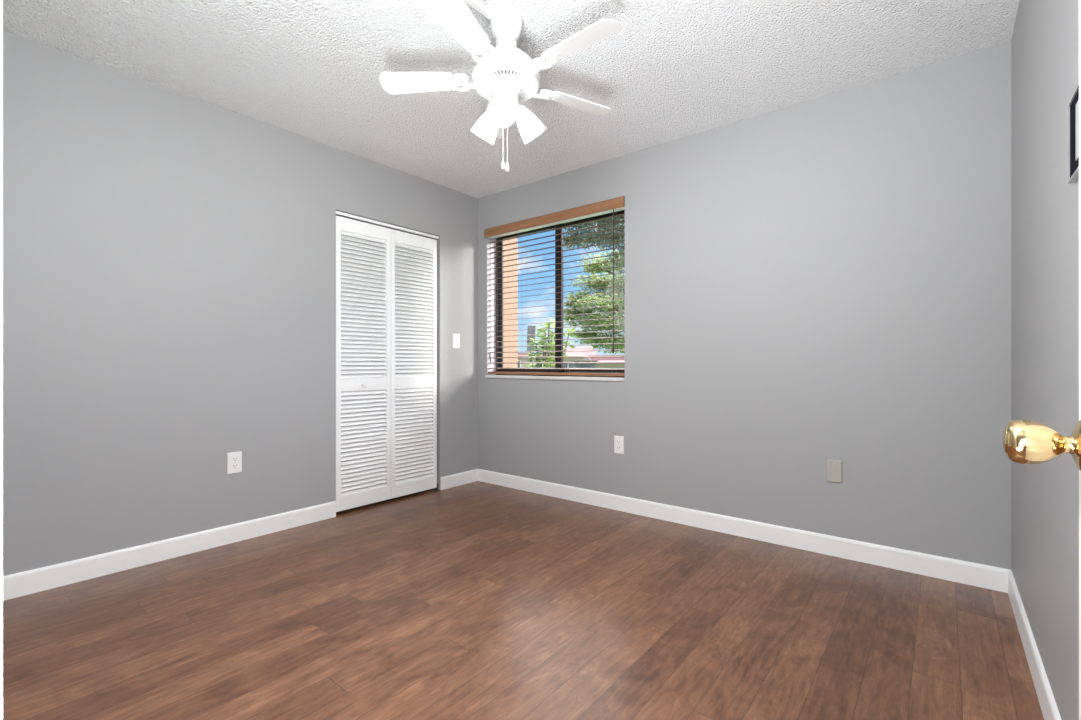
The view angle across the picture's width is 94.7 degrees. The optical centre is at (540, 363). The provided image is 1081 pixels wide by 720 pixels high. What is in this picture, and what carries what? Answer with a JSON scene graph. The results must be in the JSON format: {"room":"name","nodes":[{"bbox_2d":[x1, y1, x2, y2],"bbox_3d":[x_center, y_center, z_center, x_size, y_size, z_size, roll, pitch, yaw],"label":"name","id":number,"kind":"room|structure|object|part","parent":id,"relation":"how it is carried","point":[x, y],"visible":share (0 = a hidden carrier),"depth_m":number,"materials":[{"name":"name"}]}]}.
{"room":"empty bedroom","nodes":[
{"label":"empty bedroom","id":0,"kind":"room"},
{"bbox_2d":[3,30,477,575],"bbox_3d":[-1.567,-0.208,3.133,0.120,2.440,3.120,0,0,39],"label":"wall","id":1,"kind":"structure","parent":0,"point":[169,256],"depth_m":2.60,"materials":[{"name":"grey paint"}]},
{"bbox_2d":[227,451,241,473],"bbox_3d":[-1.734,0.563,2.824,0.008,0.120,0.074,0,0,39],"label":"wall outlet","id":2,"kind":"object","parent":1,"relation":"attached to","point":[234,459],"visible":1,"depth_m":2.82,"materials":[{"name":"white plastic"}]},
{"bbox_2d":[3,469,477,600],"bbox_3d":[-1.477,0.961,3.140,0.012,0.102,2.971,0,0,39],"label":"baseboard","id":3,"kind":"structure","parent":1,"relation":"attached to","point":[28,582],"depth_m":2.56,"materials":[{"name":"white paint"}]},
{"bbox_2d":[336,211,438,511],"bbox_3d":[-1.088,-0.003,3.647,0.069,2.030,0.876,0,0,39],"label":"door","id":4,"kind":"structure","parent":1,"relation":"in","point":[386,347],"depth_m":3.60,"materials":[{"name":"white paint"}]},
{"bbox_3d":[-1.236,0.003,3.480,0.028,1.971,0.422,0,0,39],"label":"panel","id":5,"kind":"part","parent":4,"relation":"part of","materials":[{"name":"white paint"}]},
{"bbox_3d":[-0.969,0.003,3.811,0.028,1.971,0.422,0,0,39],"label":"panel","id":6,"kind":"part","parent":4,"relation":"part of","materials":[{"name":"white paint"}]},
{"bbox_2d":[452,334,459,347],"bbox_3d":[-0.691,-0.185,4.106,0.022,0.120,0.074,0,0,39],"label":"light switch","id":7,"kind":"object","parent":1,"relation":"attached to","point":[455,337],"visible":1,"depth_m":4.10,"materials":[{"name":"white plastic"}]},
{"bbox_2d":[336,215,429,305],"bbox_3d":[-1.514,-0.208,3.835,0.680,2.440,1.840,0,0,39],"label":"wall","id":8,"kind":"structure","parent":0,"point":[336,215],"depth_m":4.39,"materials":[{"name":"grey paint"}]},
{"bbox_2d":[3,0,1019,197],"bbox_3d":[-0.715,-1.528,1.546,5.000,0.200,4.880,0,0,39],"label":"ceiling","id":9,"kind":"structure","parent":0,"point":[311,69],"depth_m":2.30,"materials":[{"name":"white paint"}]},
{"bbox_2d":[464,0,493,19],"bbox_3d":[-0.647,-1.419,1.483,0.032,0.018,1.427,0,0,39],"label":"cable raceway","id":10,"kind":"object","parent":9,"relation":"attached to","point":[480,7],"visible":1,"depth_m":1.98,"materials":[{"name":"white paint"}]},
{"bbox_2d":[379,0,621,171],"bbox_3d":[-0.113,-1.113,2.046,0.991,0.629,1.028,0,0,39],"label":"ceiling fan","id":11,"kind":"object","parent":9,"relation":"hanging from","point":[505,75],"visible":1,"depth_m":2.01,"materials":[{"name":"white plastic"}]},
{"bbox_3d":[-0.516,-1.184,2.106,0.320,0.030,0.123,0,0,1],"label":"blade","id":12,"kind":"part","parent":11,"relation":"part of","materials":[{"name":"white paint"}]},
{"bbox_3d":[-0.289,-1.184,1.727,0.123,0.030,0.320,0,0,19],"label":"blade","id":13,"kind":"part","parent":11,"relation":"part of","materials":[{"name":"white paint"}]},
{"bbox_3d":[-0.234,-1.010,2.132,0.136,0.142,0.112,0,0,39],"label":"lamp shade","id":14,"kind":"part","parent":11,"relation":"part of","materials":[{"name":"white glass"}]},
{"bbox_3d":[-0.226,-1.184,2.439,0.123,0.030,0.320,0,0,-17],"label":"blade","id":15,"kind":"part","parent":11,"relation":"part of","materials":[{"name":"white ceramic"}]},
{"bbox_3d":[-0.146,-1.010,1.957,0.118,0.142,0.129,0,0,39],"label":"lamp shade","id":16,"kind":"part","parent":11,"relation":"part of","materials":[{"name":"white glass"}]},
{"bbox_3d":[-0.147,-1.026,1.976,0.061,0.083,0.070,0,0,39],"label":"bulb","id":17,"kind":"part","parent":11,"relation":"part of","materials":[{"name":"white glass"}]},
{"bbox_2d":[477,70,534,100],"bbox_3d":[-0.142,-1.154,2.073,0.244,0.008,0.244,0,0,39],"label":"motor housing","id":18,"kind":"object","parent":11,"relation":"attached to","point":[486,79],"depth_m":2.02,"materials":[{"name":"white metal"}]},
{"bbox_3d":[-0.138,-0.938,2.073,0.004,0.205,0.003,0,0,39],"label":"pull chain","id":19,"kind":"part","parent":11,"relation":"part of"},
{"bbox_3d":[-0.036,-1.010,2.117,0.112,0.142,0.133,0,0,39],"label":"lamp shade","id":20,"kind":"part","parent":11,"relation":"part of","materials":[{"name":"white glass"}]},
{"bbox_3d":[0.180,-1.184,2.266,0.320,0.030,0.123,0,0,-35],"label":"blade","id":21,"kind":"part","parent":11,"relation":"part of","materials":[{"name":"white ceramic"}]},
{"bbox_3d":[0.144,-1.184,1.830,0.320,0.030,0.123,0,0,39],"label":"blade","id":22,"kind":"part","parent":11,"relation":"part of","materials":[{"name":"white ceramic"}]},
{"bbox_2d":[3,481,1043,719],"bbox_3d":[-0.715,1.087,1.546,5.000,0.150,4.880,0,0,39],"label":"floor","id":23,"kind":"structure","parent":0,"point":[478,600],"depth_m":1.90,"materials":[{"name":"brown wood"}]},
{"bbox_2d":[478,40,1010,569],"bbox_3d":[0.521,-0.208,3.568,4.384,2.440,0.180,0,0,39],"label":"wall","id":24,"kind":"structure","parent":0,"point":[808,283],"depth_m":2.68,"materials":[{"name":"grey paint"}]},
{"bbox_2d":[484,196,624,375],"bbox_3d":[0.067,-0.527,3.845,1.343,1.230,0.076,0,0,39],"label":"window blind","id":25,"kind":"object","parent":24,"relation":"attached to","point":[616,204],"visible":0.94,"depth_m":3.78,"materials":[{"name":"brown wood"}]},
{"bbox_3d":[-0.424,-0.539,4.207,0.020,1.062,0.012,0,0,39],"label":"lift cord","id":26,"kind":"part","parent":25,"relation":"part of","materials":[{"name":"white fabric"}]},
{"bbox_3d":[0.078,0.079,3.849,1.311,0.018,0.048,0,0,39],"label":"rail","id":27,"kind":"part","parent":25,"relation":"part of","materials":[{"name":"brown wood"}]},
{"bbox_2d":[485,196,624,380],"bbox_3d":[0.112,-0.511,3.889,1.337,1.267,0.194,0,0,39],"label":"window","id":28,"kind":"structure","parent":24,"relation":"attached to","point":[559,313],"depth_m":4.06,"materials":[{"name":"brown metal"}]},
{"bbox_3d":[-0.092,-0.516,4.110,0.671,1.162,0.018,0,0,39],"label":"sash","id":29,"kind":"part","parent":28,"relation":"part of","materials":[{"name":"brown metal"}]},
{"bbox_3d":[0.109,0.111,3.886,1.337,0.022,0.186,0,0,39],"label":"sill","id":30,"kind":"part","parent":28,"relation":"part of","materials":[{"name":"paint"}]},
{"bbox_3d":[0.388,-0.516,3.752,0.662,1.162,0.018,0,0,39],"label":"sash","id":31,"kind":"part","parent":28,"relation":"part of","materials":[{"name":"brown metal"}]},
{"bbox_2d":[614,436,623,453],"bbox_3d":[0.540,0.560,3.432,0.074,0.120,0.008,0,0,39],"label":"wall outlet","id":32,"kind":"object","parent":24,"relation":"attached to","point":[618,440],"visible":1,"depth_m":3.43,"materials":[{"name":"white plastic"}]},
{"bbox_2d":[478,469,1011,592],"bbox_3d":[0.764,0.961,3.248,3.364,0.102,0.012,0,0,39],"label":"baseboard","id":33,"kind":"structure","parent":24,"relation":"attached to","point":[965,572],"depth_m":2.76,"materials":[{"name":"white paint"}]},
{"bbox_2d":[827,459,841,482],"bbox_3d":[1.545,0.566,2.619,0.072,0.116,0.011,0,0,39],"label":"blank wall plate","id":34,"kind":"object","parent":24,"relation":"attached to","point":[834,467],"visible":1,"depth_m":2.62,"materials":[{"name":"beige plastic"}]},
{"bbox_2d":[1011,0,1078,719],"bbox_3d":[1.144,-0.208,0.945,0.120,2.440,3.120,0,0,39],"label":"wall","id":35,"kind":"structure","parent":0,"point":[1045,36],"depth_m":1.44,"materials":[{"name":"grey paint"}]},
{"bbox_2d":[1008,571,1060,719],"bbox_3d":[1.132,0.961,1.035,0.012,0.102,2.971,0,0,39],"label":"baseboard","id":36,"kind":"structure","parent":35,"relation":"attached to","point":[1049,709],"depth_m":1.60,"materials":[{"name":"white paint"}]},
{"bbox_2d":[1068,83,1078,183],"bbox_3d":[1.126,-0.505,1.028,0.012,0.182,0.300,0,0,39],"label":"picture frame","id":37,"kind":"object","parent":35,"relation":"attached to","point":[1073,105],"visible":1,"depth_m":1.11,"materials":[{"name":"black metal"}]},
{"bbox_2d":[1076,100,1078,159],"bbox_3d":[1.123,-0.505,1.030,0.001,0.122,0.156,0,0,39],"label":"print","id":38,"kind":"object","parent":37,"relation":"attached to","point":[1077,101],"depth_m":1.08},
{"bbox_3d":[-1.148,-0.208,0.878,3.364,2.440,0.137,0,0,39],"label":"wall","id":39,"kind":"structure","parent":0,"visible":0},
{"bbox_2d":[0,0,2,719],"bbox_3d":[-0.213,-0.048,0.132,0.967,2.120,0.150,0,0,39],"label":"trim","id":40,"kind":"structure","parent":39,"relation":"attached to","point":[1,1],"depth_m":0.44,"materials":[{"name":"white paint"}]},
{"bbox_2d":[1002,0,1080,719],"bbox_3d":[0.396,-0.017,0.307,0.109,2.033,0.872,0,0,39],"label":"door","id":41,"kind":"structure","parent":39,"relation":"in","point":[1023,441],"depth_m":0.62,"materials":[{"name":"white paint"}]},
{"bbox_3d":[0.627,0.100,0.630,0.064,0.057,0.057,0,0,39],"label":"knob","id":42,"kind":"part","parent":41,"relation":"part of","materials":[{"name":"gold metal"}]},
{"label":"outside","id":43,"kind":"structure","parent":0,"visible":0},
{"bbox_3d":[21.532,4.112,31.665,80.000,0.200,69.700,0,0,39],"label":"lawn","id":44,"kind":"structure","parent":43,"visible":0},
{"bbox_2d":[503,237,517,367],"bbox_3d":[-0.463,0.262,4.772,0.260,7.500,0.454,0,0,39],"label":"stucco pillar","id":45,"kind":"structure","parent":44,"relation":"on","point":[512,312],"depth_m":4.78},
{"bbox_2d":[518,353,542,367],"bbox_3d":[-1.084,1.558,42.500,4.134,4.908,5.700,0,0,0],"label":"house","id":46,"kind":"structure","parent":44,"relation":"on","point":[519,354],"depth_m":40.00,"materials":[{"name":"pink paint"}]},
{"bbox_2d":[527,325,535,361],"bbox_3d":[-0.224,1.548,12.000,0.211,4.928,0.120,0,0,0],"label":"box","id":47,"kind":"object","parent":44,"relation":"on","point":[529,332],"visible":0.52,"depth_m":11.94,"materials":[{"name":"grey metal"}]},
{"bbox_2d":[522,317,577,367],"bbox_3d":[0.311,1.528,10.132,0.807,4.971,1.579,0,0,39],"label":"tree","id":48,"kind":"object","parent":44,"relation":"on","point":[551,335],"visible":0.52,"depth_m":9.86,"materials":[{"name":"green plant"}]},
{"bbox_2d":[563,347,596,367],"bbox_3d":[2.067,1.484,31.500,2.464,5.056,5.700,0,0,0],"label":"house","id":49,"kind":"structure","parent":44,"relation":"on","point":[572,353],"depth_m":29.13,"materials":[{"name":"pink paint"}]},
{"bbox_3d":[1.601,0.413,28.945,0.660,0.900,0.020,0,0,0],"label":"pane","id":50,"kind":"part","parent":49,"relation":"part of","materials":[{"name":"glass"}]},
{"bbox_2d":[571,361,597,367],"bbox_3d":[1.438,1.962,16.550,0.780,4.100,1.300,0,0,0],"label":"garden shed","id":51,"kind":"object","parent":44,"relation":"on","point":[574,365],"visible":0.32,"depth_m":16.00,"materials":[{"name":"grey"}]},
{"bbox_2d":[563,248,624,354],"bbox_3d":[1.918,0.573,12.043,3.093,6.905,3.532,0,0,39],"label":"tree","id":52,"kind":"object","parent":44,"relation":"on","point":[593,298],"visible":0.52,"depth_m":11.58,"materials":[{"name":"green plant"}]},
{"bbox_2d":[563,215,624,335],"bbox_3d":[2.586,0.357,8.855,5.611,7.323,1.857,0,0,8],"label":"tree","id":53,"kind":"object","parent":44,"relation":"on","point":[620,218],"visible":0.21,"depth_m":9.05,"materials":[{"name":"green plant"}]},
{"bbox_2d":[582,355,624,367],"bbox_3d":[3.373,1.814,22.500,2.648,4.396,5.700,0,0,0],"label":"house","id":54,"kind":"structure","parent":44,"relation":"on","point":[599,359],"depth_m":20.25,"materials":[{"name":"pink paint"}]}
]}

